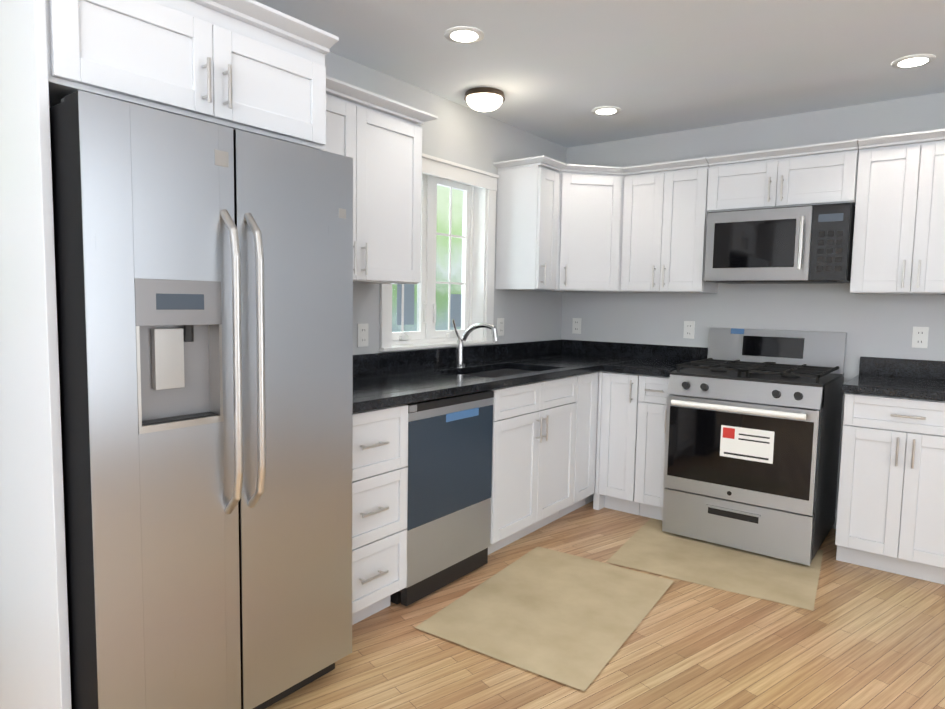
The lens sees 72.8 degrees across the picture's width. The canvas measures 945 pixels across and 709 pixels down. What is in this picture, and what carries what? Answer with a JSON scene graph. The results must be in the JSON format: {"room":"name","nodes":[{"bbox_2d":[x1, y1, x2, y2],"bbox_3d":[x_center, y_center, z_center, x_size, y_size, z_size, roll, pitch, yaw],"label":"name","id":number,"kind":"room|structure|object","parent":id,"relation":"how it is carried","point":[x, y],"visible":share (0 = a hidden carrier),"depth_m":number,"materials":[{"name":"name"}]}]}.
{"room":"kitchen","nodes":[
{"label":"kitchen","id":0,"kind":"room"},
{"bbox_2d":[325,51,566,354],"bbox_3d":[-0.481,-0.207,3.401,0.150,2.418,3.582,5,6,37],"label":"wall","id":1,"kind":"structure","parent":0,"point":[459,134],"depth_m":3.78,"materials":[{"name":"grey paint"}]},
{"bbox_2d":[76,0,338,150],"bbox_3d":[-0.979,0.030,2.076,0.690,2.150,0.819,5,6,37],"label":"upper cabinet","id":2,"kind":"object","parent":1,"relation":"attached to","point":[254,67],"depth_m":1.82,"materials":[{"name":"white paint"}]},
{"bbox_2d":[357,324,367,346],"bbox_3d":[-0.545,-0.097,3.195,0.008,0.114,0.070,5,6,37],"label":"electrical outlet","id":3,"kind":"object","parent":1,"relation":"attached to","point":[362,335],"visible":1,"depth_m":3.19,"materials":[{"name":"white plastic"}]},
{"bbox_2d":[324,76,437,283],"bbox_3d":[-0.578,-0.710,2.788,0.367,0.780,0.872,5,6,37],"label":"upper cabinet","id":4,"kind":"object","parent":1,"relation":"attached to","point":[377,138],"visible":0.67,"depth_m":2.81,"materials":[{"name":"white paint"}]},
{"bbox_2d":[379,153,498,351],"bbox_3d":[-0.217,-0.565,3.667,0.173,1.048,1.007,5,6,37],"label":"casement window","id":5,"kind":"structure","parent":1,"relation":"in","point":[477,276],"depth_m":3.83,"materials":[{"name":"white wood"}]},
{"bbox_2d":[497,318,503,335],"bbox_3d":[0.183,-0.179,4.145,0.008,0.114,0.070,5,6,37],"label":"electrical outlet","id":6,"kind":"object","parent":1,"relation":"attached to","point":[500,326],"visible":0.96,"depth_m":4.14,"materials":[{"name":"white plastic"}]},
{"bbox_2d":[493,155,566,289],"bbox_3d":[0.348,-0.796,3.996,0.367,0.780,0.270,5,6,37],"label":"upper cabinet","id":7,"kind":"object","parent":1,"relation":"attached to","point":[527,220],"visible":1,"depth_m":3.94,"materials":[{"name":"white paint"}]},
{"bbox_2d":[523,164,635,292],"bbox_3d":[0.719,-0.814,4.290,0.598,0.780,0.642,5,6,37],"label":"cabinet","id":8,"kind":"object","parent":1,"relation":"attached to","point":[590,225],"visible":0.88,"depth_m":4.07,"materials":[{"name":"white paint"}]},
{"bbox_2d":[255,0,944,147],"bbox_3d":[0.554,-1.252,1.009,5.250,0.100,6.300,5,6,37],"label":"ceiling","id":9,"kind":"structure","parent":0,"point":[557,71],"depth_m":2.90,"materials":[{"name":"paint"}]},
{"bbox_2d":[444,26,483,43],"bbox_3d":[-0.035,-1.351,2.715,0.170,0.006,0.170,5,6,37],"label":"recessed light","id":10,"kind":"object","parent":9,"relation":"in","point":[464,34],"visible":1,"depth_m":2.70,"materials":[{"name":"white plastic"}]},
{"bbox_2d":[464,87,504,111],"bbox_3d":[0.065,-1.371,3.482,0.224,0.092,0.224,5,6,37],"label":"flush-mount dome light","id":11,"kind":"object","parent":9,"relation":"attached to","point":[484,99],"visible":1,"depth_m":3.41,"materials":[{"name":"white glass"}]},
{"bbox_2d":[591,106,620,114],"bbox_3d":[0.782,-1.424,3.749,0.170,0.006,0.170,5,6,37],"label":"recessed light","id":12,"kind":"object","parent":9,"relation":"in","point":[607,110],"visible":1,"depth_m":3.73,"materials":[{"name":"white plastic"}]},
{"bbox_2d":[891,54,935,68],"bbox_3d":[2.007,-1.333,2.919,0.170,0.006,0.170,5,6,37],"label":"recessed light","id":13,"kind":"object","parent":9,"relation":"in","point":[913,61],"visible":1,"depth_m":2.91,"materials":[{"name":"white plastic"}]},
{"bbox_2d":[266,501,944,708],"bbox_3d":[0.511,1.257,1.220,5.250,0.100,6.300,5,6,37],"label":"floor","id":14,"kind":"structure","parent":0,"point":[860,637],"depth_m":2.38,"materials":[{"name":"brown wood"}]},
{"bbox_2d":[0,0,55,708],"bbox_3d":[-1.273,0.057,1.692,0.690,2.150,0.030,5,6,37],"label":"wall","id":15,"kind":"structure","parent":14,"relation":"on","point":[25,598],"depth_m":1.65,"materials":[{"name":"white paint"}]},
{"bbox_2d":[28,0,79,708],"bbox_3d":[-1.437,0.039,1.873,1.170,2.150,0.060,5,6,37],"label":"panel","id":16,"kind":"object","parent":14,"relation":"on","point":[53,54],"depth_m":1.54,"materials":[{"name":"white paint"}]},
{"bbox_2d":[49,90,352,708],"bbox_3d":[-0.921,0.230,2.024,0.831,1.738,0.806,5,6,37],"label":"refrigerator","id":17,"kind":"object","parent":14,"relation":"on","point":[204,282],"visible":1,"depth_m":1.70,"materials":[{"name":"silver metal"}]},
{"bbox_2d":[352,404,407,624],"bbox_3d":[-0.624,0.629,2.633,0.652,0.875,0.423,5,6,37],"label":"base cabinet","id":18,"kind":"object","parent":14,"relation":"on","point":[379,495],"visible":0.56,"depth_m":2.50,"materials":[{"name":"white paint"}]},
{"bbox_2d":[390,390,493,606],"bbox_3d":[-0.325,0.603,3.050,0.606,0.868,0.596,5,6,37],"label":"dishwasher","id":19,"kind":"object","parent":14,"relation":"on","point":[449,466],"visible":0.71,"depth_m":2.84,"materials":[{"name":"grey metal"}]},
{"bbox_2d":[488,375,576,554],"bbox_3d":[0.122,0.560,3.607,0.652,0.875,0.826,5,6,37],"label":"base cabinet","id":20,"kind":"object","parent":14,"relation":"on","point":[533,447],"visible":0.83,"depth_m":3.38,"materials":[{"name":"white paint"}]},
{"bbox_2d":[415,546,673,690],"bbox_3d":[0.358,1.068,2.762,0.720,0.002,1.040,4,6,33],"label":"area rug","id":21,"kind":"object","parent":14,"relation":"on","point":[574,621],"visible":1,"depth_m":2.65,"materials":[{"name":"beige fabric"}]},
{"bbox_2d":[559,372,598,517],"bbox_3d":[0.630,0.511,4.298,0.617,0.875,0.886,5,6,37],"label":"base cabinet","id":22,"kind":"object","parent":14,"relation":"on","point":[585,436],"visible":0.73,"depth_m":3.88,"materials":[{"name":"white paint"}]},
{"bbox_2d":[353,339,707,412],"bbox_3d":[0.263,0.150,3.384,1.093,0.305,2.739,5,6,37],"label":"countertop","id":23,"kind":"structure","parent":22,"relation":"on","point":[385,379],"depth_m":3.68,"materials":[{"name":"black stone"}]},
{"bbox_2d":[452,319,497,365],"bbox_3d":[0.006,-0.060,3.595,0.283,0.268,0.104,5,6,37],"label":"faucet","id":24,"kind":"object","parent":23,"relation":"on","point":[460,350],"visible":1,"depth_m":3.64,"materials":[{"name":"silver metal"}]},
{"bbox_2d":[593,371,640,514],"bbox_3d":[1.040,0.532,4.133,0.273,0.875,0.652,5,6,37],"label":"base cabinet","id":25,"kind":"object","parent":14,"relation":"on","point":[616,433],"depth_m":3.90,"materials":[{"name":"white paint"}]},
{"bbox_2d":[634,375,669,520],"bbox_3d":[1.237,0.548,3.983,0.217,0.875,0.652,5,6,37],"label":"base cabinet","id":26,"kind":"object","parent":14,"relation":"on","point":[650,447],"visible":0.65,"depth_m":3.77,"materials":[{"name":"white paint"}]},
{"bbox_2d":[607,518,822,610],"bbox_3d":[1.269,1.042,3.311,0.920,0.002,0.800,4,6,31],"label":"area rug","id":27,"kind":"object","parent":14,"relation":"on","point":[650,545],"visible":0.75,"depth_m":3.19,"materials":[{"name":"beige fabric"}]},
{"bbox_2d":[662,328,846,565],"bbox_3d":[1.579,0.444,3.609,0.756,1.147,0.813,5,6,37],"label":"gas range","id":28,"kind":"object","parent":14,"relation":"on","point":[753,428],"visible":1,"depth_m":3.38,"materials":[{"name":"grey metal"}]},
{"bbox_2d":[835,392,944,584],"bbox_3d":[2.203,0.626,3.248,0.530,0.875,0.652,5,6,37],"label":"base cabinet","id":29,"kind":"object","parent":14,"relation":"on","point":[891,507],"visible":1,"depth_m":3.05,"materials":[{"name":"white paint"}]},
{"bbox_2d":[842,356,944,400],"bbox_3d":[2.424,0.131,3.051,1.071,0.138,0.642,5,6,37],"label":"countertop","id":30,"kind":"structure","parent":29,"relation":"on","point":[910,378],"depth_m":3.38,"materials":[{"name":"black stone"}]},
{"bbox_2d":[561,92,944,528],"bbox_3d":[2.479,-0.164,3.491,4.750,2.418,0.150,5,6,37],"label":"wall","id":31,"kind":"structure","parent":0,"point":[877,325],"depth_m":3.86,"materials":[{"name":"grey paint"}]},
{"bbox_2d":[572,318,581,333],"bbox_3d":[0.765,-0.210,4.700,0.070,0.114,0.008,5,6,37],"label":"electrical outlet","id":32,"kind":"object","parent":31,"relation":"attached to","point":[576,326],"visible":1,"depth_m":4.70,"materials":[{"name":"white plastic"}]},
{"bbox_2d":[620,157,717,292],"bbox_3d":[1.250,-0.785,4.059,0.525,0.780,0.367,5,6,37],"label":"upper cabinet","id":33,"kind":"object","parent":31,"relation":"attached to","point":[665,212],"visible":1,"depth_m":3.94,"materials":[{"name":"white paint"}]},
{"bbox_2d":[683,321,694,338],"bbox_3d":[1.420,-0.162,4.201,0.070,0.114,0.008,5,6,37],"label":"electrical outlet","id":34,"kind":"object","parent":31,"relation":"attached to","point":[689,329],"visible":1,"depth_m":4.20,"materials":[{"name":"white plastic"}]},
{"bbox_2d":[706,139,858,212],"bbox_3d":[1.766,-0.979,3.650,0.758,0.308,0.367,5,6,37],"label":"upper cabinet","id":35,"kind":"object","parent":31,"relation":"attached to","point":[815,174],"visible":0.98,"depth_m":3.52,"materials":[{"name":"white paint"}]},
{"bbox_2d":[704,203,854,283],"bbox_3d":[1.749,-0.611,3.650,0.724,0.402,0.427,5,6,37],"label":"over-the-range microwave","id":36,"kind":"object","parent":35,"relation":"attached to","point":[812,244],"visible":1,"depth_m":3.50,"materials":[{"name":"grey metal"}]},
{"bbox_2d":[850,129,944,294],"bbox_3d":[2.277,-0.702,3.278,0.532,0.780,0.367,5,6,37],"label":"upper cabinet","id":37,"kind":"object","parent":31,"relation":"attached to","point":[899,236],"visible":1,"depth_m":3.21,"materials":[{"name":"white paint"}]},
{"bbox_2d":[912,327,928,347],"bbox_3d":[2.409,-0.092,3.448,0.070,0.114,0.008,5,6,37],"label":"electrical outlet","id":38,"kind":"object","parent":31,"relation":"attached to","point":[919,337],"visible":1,"depth_m":3.45,"materials":[{"name":"white plastic"}]},
{"label":"outside","id":39,"kind":"structure","parent":0,"visible":0},
{"bbox_2d":[392,185,462,331],"bbox_3d":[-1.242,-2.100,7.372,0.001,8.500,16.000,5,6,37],"label":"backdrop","id":40,"kind":"structure","parent":39,"point":[445,206],"depth_m":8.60,"materials":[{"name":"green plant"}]}
]}

